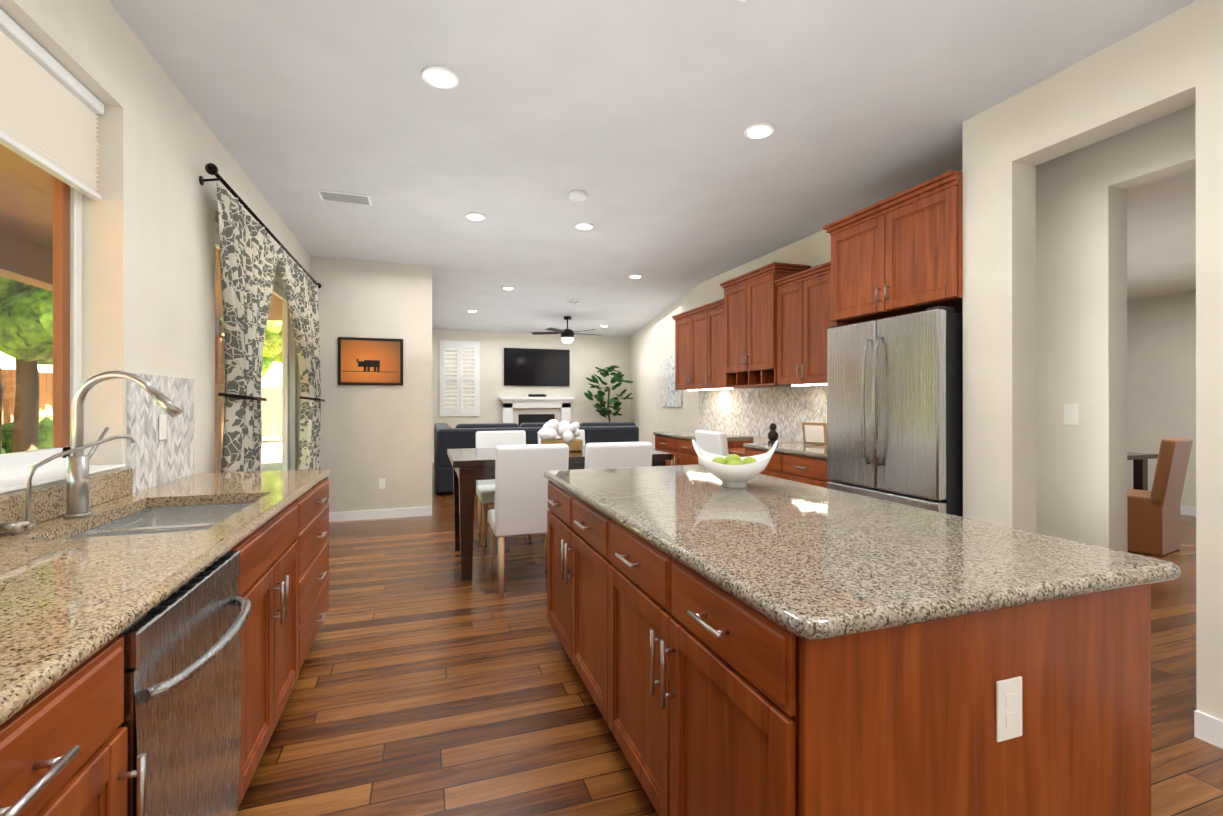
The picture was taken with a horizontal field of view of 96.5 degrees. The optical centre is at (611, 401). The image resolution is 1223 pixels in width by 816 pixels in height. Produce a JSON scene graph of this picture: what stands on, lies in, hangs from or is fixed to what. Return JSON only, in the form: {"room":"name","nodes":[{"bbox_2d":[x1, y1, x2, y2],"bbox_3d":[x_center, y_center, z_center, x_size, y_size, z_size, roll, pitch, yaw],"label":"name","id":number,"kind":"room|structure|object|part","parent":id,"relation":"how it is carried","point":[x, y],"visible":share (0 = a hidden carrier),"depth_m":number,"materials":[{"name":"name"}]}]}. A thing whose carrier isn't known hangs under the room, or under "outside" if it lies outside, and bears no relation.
{"room":"kitchen","nodes":[
{"label":"kitchen","id":0,"kind":"room"},
{"bbox_2d":[0,0,309,496],"bbox_3d":[-1.991,-0.129,1.929,0.200,2.850,8.600,0,0,-19],"label":"wall","id":1,"kind":"structure","parent":0,"point":[150,218],"depth_m":2.35,"materials":[{"name":"paint"}]},
{"bbox_2d":[0,9,103,199],"bbox_3d":[-1.859,-0.998,1.589,0.060,0.388,1.246,0,0,-19],"label":"window shade","id":2,"kind":"object","parent":1,"relation":"attached to","point":[51,107],"visible":1,"depth_m":1.88,"materials":[{"name":"beige fabric"}]},
{"bbox_2d":[0,145,125,493],"bbox_3d":[-1.863,-0.464,1.587,0.202,1.460,1.270,0,0,-19],"label":"window","id":3,"kind":"structure","parent":1,"relation":"in","point":[15,467],"depth_m":2.08,"materials":[{"name":"white plastic"}]},
{"bbox_2d":[215,221,296,471],"bbox_3d":[-2.831,0.089,4.336,0.110,2.420,2.500,0,0,-19],"label":"window frame","id":4,"kind":"structure","parent":1,"relation":"in","point":[289,357],"depth_m":5.39,"materials":[{"name":"white plastic"}]},
{"bbox_2d":[199,163,320,288],"bbox_3d":[-2.655,-1.224,4.356,0.116,0.084,3.190,0,0,-19],"label":"curtain rod","id":5,"kind":"object","parent":1,"relation":"attached to","point":[211,168],"visible":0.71,"depth_m":3.35,"materials":[{"name":"brown metal"}]},
{"bbox_2d":[216,182,277,472],"bbox_3d":[-2.347,0.038,3.582,0.164,2.480,1.240,0,0,-19],"label":"curtain","id":6,"kind":"object","parent":5,"relation":"hanging from","point":[248,251],"visible":0.58,"depth_m":3.28,"materials":[{"name":"fabric"}]},
{"bbox_2d":[277,245,324,469],"bbox_3d":[-2.816,0.040,4.954,0.164,2.480,1.660,0,0,-19],"label":"curtain","id":7,"kind":"object","parent":5,"relation":"hanging from","point":[301,289],"visible":0.69,"depth_m":5.22,"materials":[{"name":"fabric"}]},
{"bbox_2d":[310,257,431,512],"bbox_3d":[-2.664,-0.123,6.120,1.240,2.850,0.234,0,0,-19],"label":"wall","id":8,"kind":"structure","parent":0,"point":[371,436],"depth_m":6.04,"materials":[{"name":"beige paint"}]},
{"bbox_3d":[-2.650,-0.439,6.018,0.660,0.520,0.033,0,0,-19],"label":"framed picture of rhino","id":9,"kind":"part","parent":8,"relation":"part of","materials":[{"name":"orange paper"}]},
{"bbox_2d":[329,507,431,521],"bbox_3d":[-2.635,1.252,6.033,1.240,0.100,0.014,0,0,-19],"label":"baseboard","id":10,"kind":"structure","parent":8,"relation":"attached to","point":[418,511],"depth_m":6.05,"materials":[{"name":"white wood"}]},
{"bbox_2d":[379,478,384,488],"bbox_3d":[-2.551,0.914,6.065,0.070,0.115,0.007,0,0,-19],"label":"outlet","id":11,"kind":"object","parent":8,"relation":"attached to","point":[381,481],"depth_m":6.06,"materials":[{"name":"white plastic"}]},
{"bbox_2d":[432,329,629,457],"bbox_3d":[-1.619,-0.115,12.519,4.880,2.850,0.200,0,0,-19],"label":"wall","id":12,"kind":"structure","parent":0,"point":[588,354],"depth_m":12.33,"materials":[{"name":"paint"}]},
{"bbox_2d":[440,340,479,415],"bbox_3d":[-3.282,-0.496,11.821,0.840,1.630,0.054,0,0,-19],"label":"window shutter","id":13,"kind":"object","parent":12,"relation":"attached to","point":[459,347],"visible":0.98,"depth_m":11.81,"materials":[{"name":"white wood"}]},
{"bbox_2d":[504,348,569,385],"bbox_3d":[-1.681,-0.770,12.363,1.500,0.840,0.056,0,0,-19],"label":"wall-mounted tv","id":14,"kind":"object","parent":12,"relation":"attached to","point":[534,367],"visible":0.96,"depth_m":12.33,"materials":[{"name":"black plastic"}]},
{"bbox_2d":[109,0,1196,336],"bbox_3d":[1.583,-1.598,6.218,10.100,0.100,14.600,0,0,-19],"label":"ceiling","id":15,"kind":"structure","parent":0,"point":[633,118],"depth_m":2.97,"materials":[{"name":"paint"}]},
{"bbox_2d":[316,189,371,205],"bbox_3d":[-2.018,-1.544,4.141,0.360,0.013,0.200,0,0,-19],"label":"ceiling vent","id":16,"kind":"object","parent":15,"relation":"in","point":[343,197],"depth_m":4.12,"materials":[{"name":"white metal"}]},
{"bbox_2d":[422,65,458,88],"bbox_3d":[-0.817,-1.545,2.607,0.168,0.016,0.168,0,0,44],"label":"recessed light","id":17,"kind":"object","parent":15,"relation":"in","point":[441,77],"depth_m":2.59,"materials":[{"name":"white"}]},
{"bbox_2d":[465,212,485,220],"bbox_3d":[-1.136,-1.542,4.559,0.168,0.016,0.168,0,0,44],"label":"recessed light","id":18,"kind":"object","parent":15,"relation":"in","point":[476,216],"depth_m":4.53,"materials":[{"name":"white"}]},
{"bbox_2d":[502,286,513,289],"bbox_3d":[-1.405,-1.539,7.415,0.168,0.016,0.168,0,0,-28],"label":"recessed light","id":19,"kind":"object","parent":15,"relation":"in","point":[504,287],"depth_m":7.39,"materials":[{"name":"white"}]},
{"bbox_2d":[531,316,595,343],"bbox_3d":[-0.791,-1.298,9.977,1.281,0.489,1.274,0,0,-19],"label":"ceiling fan","id":20,"kind":"object","parent":15,"relation":"hanging from","point":[567,335],"visible":1,"depth_m":9.88,"materials":[{"name":"brown metal"}]},
{"bbox_2d":[564,299,581,303],"bbox_3d":[-0.600,-1.538,8.431,0.200,0.013,0.360,0,0,-19],"label":"ceiling vent","id":21,"kind":"object","parent":15,"relation":"in","point":[571,301],"depth_m":8.38,"materials":[{"name":"white"}]},
{"bbox_2d":[569,190,586,200],"bbox_3d":[-0.250,-1.533,4.069,0.128,0.034,0.130,0,0,-19],"label":"smoke detector","id":22,"kind":"object","parent":15,"relation":"attached to","point":[577,195],"visible":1,"depth_m":4.04,"materials":[{"name":"white plastic"}]},
{"bbox_2d":[575,222,593,229],"bbox_3d":[-0.240,-1.542,4.812,0.168,0.016,0.168,0,0,-10],"label":"recessed light","id":23,"kind":"object","parent":15,"relation":"in","point":[582,226],"depth_m":4.79,"materials":[{"name":"white"}]},
{"bbox_2d":[629,274,642,277],"bbox_3d":[0.299,-1.539,6.730,0.168,0.016,0.168,0,0,44],"label":"recessed light","id":24,"kind":"object","parent":15,"relation":"in","point":[634,275],"depth_m":6.69,"materials":[{"name":"white"}]},
{"bbox_2d":[744,122,774,138],"bbox_3d":[0.845,-1.544,3.123,0.168,0.016,0.168,0,0,-28],"label":"recessed light","id":25,"kind":"object","parent":15,"relation":"in","point":[758,130],"depth_m":3.11,"materials":[{"name":"white"}]},
{"bbox_2d":[630,284,698,449],"bbox_3d":[0.887,-0.118,10.185,0.215,2.850,6.035,0,0,-7],"label":"wall","id":26,"kind":"structure","parent":0,"point":[652,344],"depth_m":9.96,"materials":[{"name":"paint"}]},
{"bbox_2d":[661,355,682,406],"bbox_3d":[0.949,-0.315,8.715,0.034,0.800,1.400,0,0,-7],"label":"picture","id":27,"kind":"object","parent":26,"relation":"attached to","point":[671,396],"visible":0.75,"depth_m":8.74},
{"bbox_2d":[236,463,1222,815],"bbox_3d":[1.583,1.352,6.214,10.100,0.100,14.600,0,0,-19],"label":"floor","id":28,"kind":"structure","parent":0,"point":[430,683],"depth_m":2.36,"materials":[{"name":"brown wood"}]},
{"bbox_2d":[0,373,330,815],"bbox_3d":[-1.057,0.587,0.638,0.732,1.415,5.055,0,0,-19],"label":"countertop","id":29,"kind":"structure","parent":28,"relation":"on","point":[164,608],"depth_m":1.32,"materials":[{"name":"beige stone"}]},
{"bbox_2d":[1,435,135,534],"bbox_3d":[-1.647,0.244,1.665,0.231,0.271,0.229,0,0,-19],"label":"filter faucet","id":30,"kind":"object","parent":29,"relation":"on","point":[18,527],"visible":1,"depth_m":1.61,"materials":[{"name":"silver metal"}]},
{"bbox_2d":[63,371,182,518],"bbox_3d":[-1.664,0.139,1.903,0.321,0.483,0.187,0,0,-19],"label":"faucet","id":31,"kind":"object","parent":29,"relation":"on","point":[77,484],"visible":0.98,"depth_m":1.80,"materials":[{"name":"silver metal"}]},
{"bbox_2d":[159,415,166,439],"bbox_3d":[-2.070,0.119,2.519,0.006,0.115,0.070,0,0,-19],"label":"outlet","id":32,"kind":"object","parent":29,"relation":"attached to","point":[162,418],"depth_m":2.51,"materials":[{"name":"white plastic"}]},
{"bbox_2d":[476,430,531,545],"bbox_3d":[-1.028,0.798,5.227,0.490,1.009,0.581,0,0,-19],"label":"dining chair","id":33,"kind":"object","parent":28,"relation":"on","point":[485,491],"visible":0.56,"depth_m":5.34,"materials":[{"name":"white fabric"}]},
{"bbox_2d":[488,444,568,596],"bbox_3d":[-0.609,0.796,3.911,0.490,1.009,0.581,0,0,-19],"label":"dining chair","id":34,"kind":"object","parent":28,"relation":"on","point":[521,495],"visible":0.65,"depth_m":3.66,"materials":[{"name":"white fabric"}]},
{"bbox_2d":[434,422,638,494],"bbox_3d":[-1.367,0.816,9.169,3.030,0.980,2.500,0,0,-19],"label":"sofa","id":35,"kind":"object","parent":28,"relation":"on","point":[458,436],"visible":0.27,"depth_m":7.90,"materials":[{"name":"grey fabric"}]},
{"bbox_2d":[499,397,574,426],"bbox_3d":[-1.637,0.605,12.168,1.680,1.410,0.449,0,0,-19],"label":"fireplace mantel","id":36,"kind":"object","parent":28,"relation":"on","point":[519,411],"visible":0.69,"depth_m":12.26,"materials":[{"name":"white"}]},
{"bbox_2d":[528,394,545,396],"bbox_3d":[-1.667,-0.131,12.259,0.400,0.059,0.080,0,0,-19],"label":"soundbar","id":37,"kind":"object","parent":36,"relation":"on","point":[536,395],"visible":0.96,"depth_m":12.22,"materials":[{"name":"black plastic"}]},
{"bbox_2d":[447,445,672,580],"bbox_3d":[-0.482,0.862,4.652,1.720,0.875,1.060,0,0,-19],"label":"dining table","id":38,"kind":"object","parent":28,"relation":"on","point":[470,466],"visible":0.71,"depth_m":3.97,"materials":[{"name":"brown wood"}]},
{"bbox_2d":[539,419,582,451],"bbox_3d":[-0.446,0.287,4.682,0.375,0.275,0.284,0,0,-19],"label":"centerpiece","id":39,"kind":"object","parent":38,"relation":"on","point":[566,431],"visible":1,"depth_m":4.59,"materials":[{"name":"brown wicker"}]},
{"bbox_2d":[538,429,584,444],"bbox_3d":[-0.441,0.798,5.428,0.490,1.009,0.581,0,0,-19],"label":"dining chair","id":40,"kind":"object","parent":28,"relation":"on","point":[581,436],"visible":0.12,"depth_m":5.67,"materials":[{"name":"white fabric"}]},
{"bbox_2d":[584,365,632,421],"bbox_3d":[-0.068,0.250,12.216,1.058,2.120,1.108,0,0,-19],"label":"leaf plant","id":41,"kind":"object","parent":28,"relation":"on","point":[607,411],"visible":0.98,"depth_m":12.11,"materials":[{"name":"green plant"}]},
{"bbox_2d":[585,441,652,468],"bbox_3d":[-0.022,0.796,4.112,0.490,1.009,0.581,0,0,-19],"label":"dining chair","id":42,"kind":"object","parent":28,"relation":"on","point":[616,455],"visible":0.15,"depth_m":3.84,"materials":[{"name":"white fabric"}]},
{"bbox_2d":[695,429,728,463],"bbox_3d":[1.190,0.793,5.383,0.582,1.019,0.490,0,0,-19],"label":"dining chair","id":43,"kind":"object","parent":28,"relation":"on","point":[712,442],"visible":0.23,"depth_m":5.19,"materials":[{"name":"white fabric"}]},
{"bbox_2d":[653,385,832,487],"bbox_3d":[1.345,0.579,5.554,0.678,1.443,3.178,0,0,-19],"label":"countertop","id":44,"kind":"structure","parent":28,"relation":"on","point":[741,418],"depth_m":5.58,"materials":[{"name":"grey stone"}]},
{"bbox_2d":[768,423,778,443],"bbox_3d":[1.476,0.290,4.985,0.100,0.188,0.097,0,0,-19],"label":"statue","id":45,"kind":"object","parent":44,"relation":"on","point":[773,434],"visible":1,"depth_m":4.96,"materials":[{"name":"brown metal"}]},
{"bbox_2d":[802,422,826,444],"bbox_3d":[1.796,0.283,4.801,0.153,0.201,0.218,0,0,-19],"label":"photo frame","id":46,"kind":"object","parent":44,"relation":"on","point":[814,433],"visible":0.88,"depth_m":4.79,"materials":[{"name":"gold metal"}]},
{"bbox_2d":[544,476,1150,815],"bbox_3d":[0.451,0.860,2.134,1.053,0.874,2.130,0,0,-19],"label":"kitchen island","id":47,"kind":"object","parent":28,"relation":"on","point":[762,645],"depth_m":1.19,"materials":[{"name":"brown wood"}]},
{"bbox_2d":[543,464,1180,647],"bbox_3d":[0.485,0.401,2.151,1.080,0.040,2.210,0,0,-19],"label":"island countertop","id":48,"kind":"structure","parent":47,"relation":"on","point":[829,566],"depth_m":1.36,"materials":[{"name":"beige stone"}]},
{"bbox_2d":[692,439,777,487],"bbox_3d":[0.553,0.278,2.460,0.363,0.206,0.360,0,0,-19],"label":"fruit bowl","id":49,"kind":"object","parent":48,"relation":"on","point":[733,471],"visible":1,"depth_m":2.37,"materials":[{"name":"white ceramic"}]},
{"bbox_2d":[827,306,962,516],"bbox_3d":[1.950,0.383,3.540,0.738,1.830,0.890,0,0,-19],"label":"refrigerator","id":50,"kind":"object","parent":28,"relation":"on","point":[894,409],"visible":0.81,"depth_m":3.27,"materials":[{"name":"grey metal"}]},
{"bbox_2d":[1127,452,1157,490],"bbox_3d":[4.515,0.919,5.754,1.850,0.765,1.070,0,0,-19],"label":"table","id":51,"kind":"object","parent":28,"relation":"on","point":[1140,471],"visible":0.1,"depth_m":5.58,"materials":[{"name":"brown wood"}]},
{"bbox_2d":[1127,437,1192,555],"bbox_3d":[4.697,0.806,4.862,0.490,0.988,0.578,0,0,-31],"label":"chair","id":52,"kind":"object","parent":28,"relation":"on","point":[1154,521],"visible":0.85,"depth_m":4.63,"materials":[{"name":"brown leather"}]},
{"bbox_2d":[699,170,962,442],"bbox_3d":[1.920,-0.124,5.232,0.200,2.850,4.180,0,0,-19],"label":"wall","id":53,"kind":"structure","parent":0,"point":[813,250],"depth_m":5.50,"materials":[{"name":"paint"}]},
{"bbox_2d":[673,310,703,389],"bbox_3d":[1.133,-0.602,6.681,0.348,0.908,0.911,0,0,-19],"label":"upper cabinet","id":54,"kind":"object","parent":53,"relation":"attached to","point":[689,328],"depth_m":6.67,"materials":[{"name":"brown wood"}]},
{"bbox_2d":[704,302,755,389],"bbox_3d":[1.318,-0.602,6.141,0.348,0.908,0.487,0,0,-19],"label":"upper cabinet","id":55,"kind":"object","parent":53,"relation":"attached to","point":[713,380],"depth_m":6.10,"materials":[{"name":"brown wood"}]},
{"bbox_2d":[720,266,811,373],"bbox_3d":[1.525,-0.758,5.489,0.379,0.918,0.880,0,0,-19],"label":"upper cabinet","id":56,"kind":"object","parent":53,"relation":"attached to","point":[748,306],"depth_m":5.36,"materials":[{"name":"brown wood"}]},
{"bbox_2d":[776,270,823,385],"bbox_3d":[1.812,-0.604,4.697,0.348,0.908,0.804,0,0,-19],"label":"upper cabinet","id":57,"kind":"object","parent":53,"relation":"attached to","point":[799,301],"depth_m":4.70,"materials":[{"name":"brown wood"}]},
{"bbox_2d":[824,266,829,384],"bbox_3d":[1.958,-0.605,4.270,0.348,0.908,0.354,0,0,-19],"label":"upper cabinet","id":58,"kind":"object","parent":53,"relation":"attached to","point":[826,326],"depth_m":4.42,"materials":[{"name":"brown wood"}]},
{"bbox_2d":[828,174,962,325],"bbox_3d":[2.042,-0.903,3.590,0.629,0.653,0.988,0,0,-19],"label":"upper cabinet","id":59,"kind":"object","parent":53,"relation":"attached to","point":[898,254],"depth_m":3.39,"materials":[{"name":"brown wood"}]},
{"bbox_2d":[963,0,1222,719],"bbox_3d":[2.948,-0.130,1.330,0.780,2.850,3.870,0,0,-19],"label":"wall","id":60,"kind":"structure","parent":0,"point":[1057,166],"depth_m":2.81,"materials":[{"name":"paint"}]},
{"bbox_2d":[1064,404,1077,424],"bbox_3d":[2.483,0.070,2.951,0.010,0.115,0.070,0,0,-19],"label":"light switch","id":61,"kind":"object","parent":60,"relation":"attached to","point":[1070,414],"depth_m":2.95,"materials":[{"name":"white plastic"}]},
{"bbox_2d":[1194,710,1222,748],"bbox_3d":[2.729,1.244,0.741,0.014,0.100,2.900,0,0,-19],"label":"baseboard","id":62,"kind":"structure","parent":60,"relation":"attached to","point":[1209,728],"depth_m":2.07,"materials":[{"name":"white wood"}]},
{"bbox_2d":[1127,169,1195,506],"bbox_3d":[5.073,-0.126,3.816,4.850,2.850,7.200,0,0,-19],"label":"wall","id":63,"kind":"structure","parent":0,"point":[1161,309],"depth_m":6.26,"materials":[{"name":"paint"}]},
{"bbox_2d":[1181,506,1195,516],"bbox_3d":[7.204,1.249,4.438,0.014,0.100,7.000,0,0,-19],"label":"baseboard","id":64,"kind":"structure","parent":63,"relation":"attached to","point":[1185,510],"depth_m":6.23,"materials":[{"name":"white"}]},
{"label":"outside","id":65,"kind":"structure","parent":0,"visible":0},
{"bbox_2d":[262,437,281,470],"bbox_3d":[-15.111,1.398,10.650,18.580,0.100,50.000,0,0,-19],"label":"ground","id":66,"kind":"structure","parent":65,"point":[270,462],"depth_m":13.90,"materials":[{"name":"brown"}]},
{"bbox_2d":[0,276,281,458],"bbox_3d":[-8.067,-1.826,8.007,7.318,6.740,25.386,0,0,-19],"label":"trees","id":67,"kind":"object","parent":66,"relation":"on","point":[271,333],"depth_m":6.97,"materials":[{"name":"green plant"}]},
{"bbox_2d":[1,369,281,436],"bbox_3d":[-6.554,0.393,7.248,6.010,1.920,30.020,0,0,-19],"label":"fence","id":68,"kind":"object","parent":66,"relation":"on","point":[271,395],"depth_m":10.49,"materials":[{"name":"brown wood"}]},
{"bbox_3d":[-3.356,1.324,2.517,1.960,0.045,11.400,0,0,-19],"label":"patio slab","id":69,"kind":"object","parent":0,"visible":0},
{"bbox_2d":[0,144,281,472],"bbox_3d":[-3.167,0.052,2.662,1.510,2.590,11.150,0,0,-19],"label":"patio cover","id":70,"kind":"object","parent":69,"relation":"on","point":[44,237],"depth_m":3.75,"materials":[{"name":"brown"}]}
]}

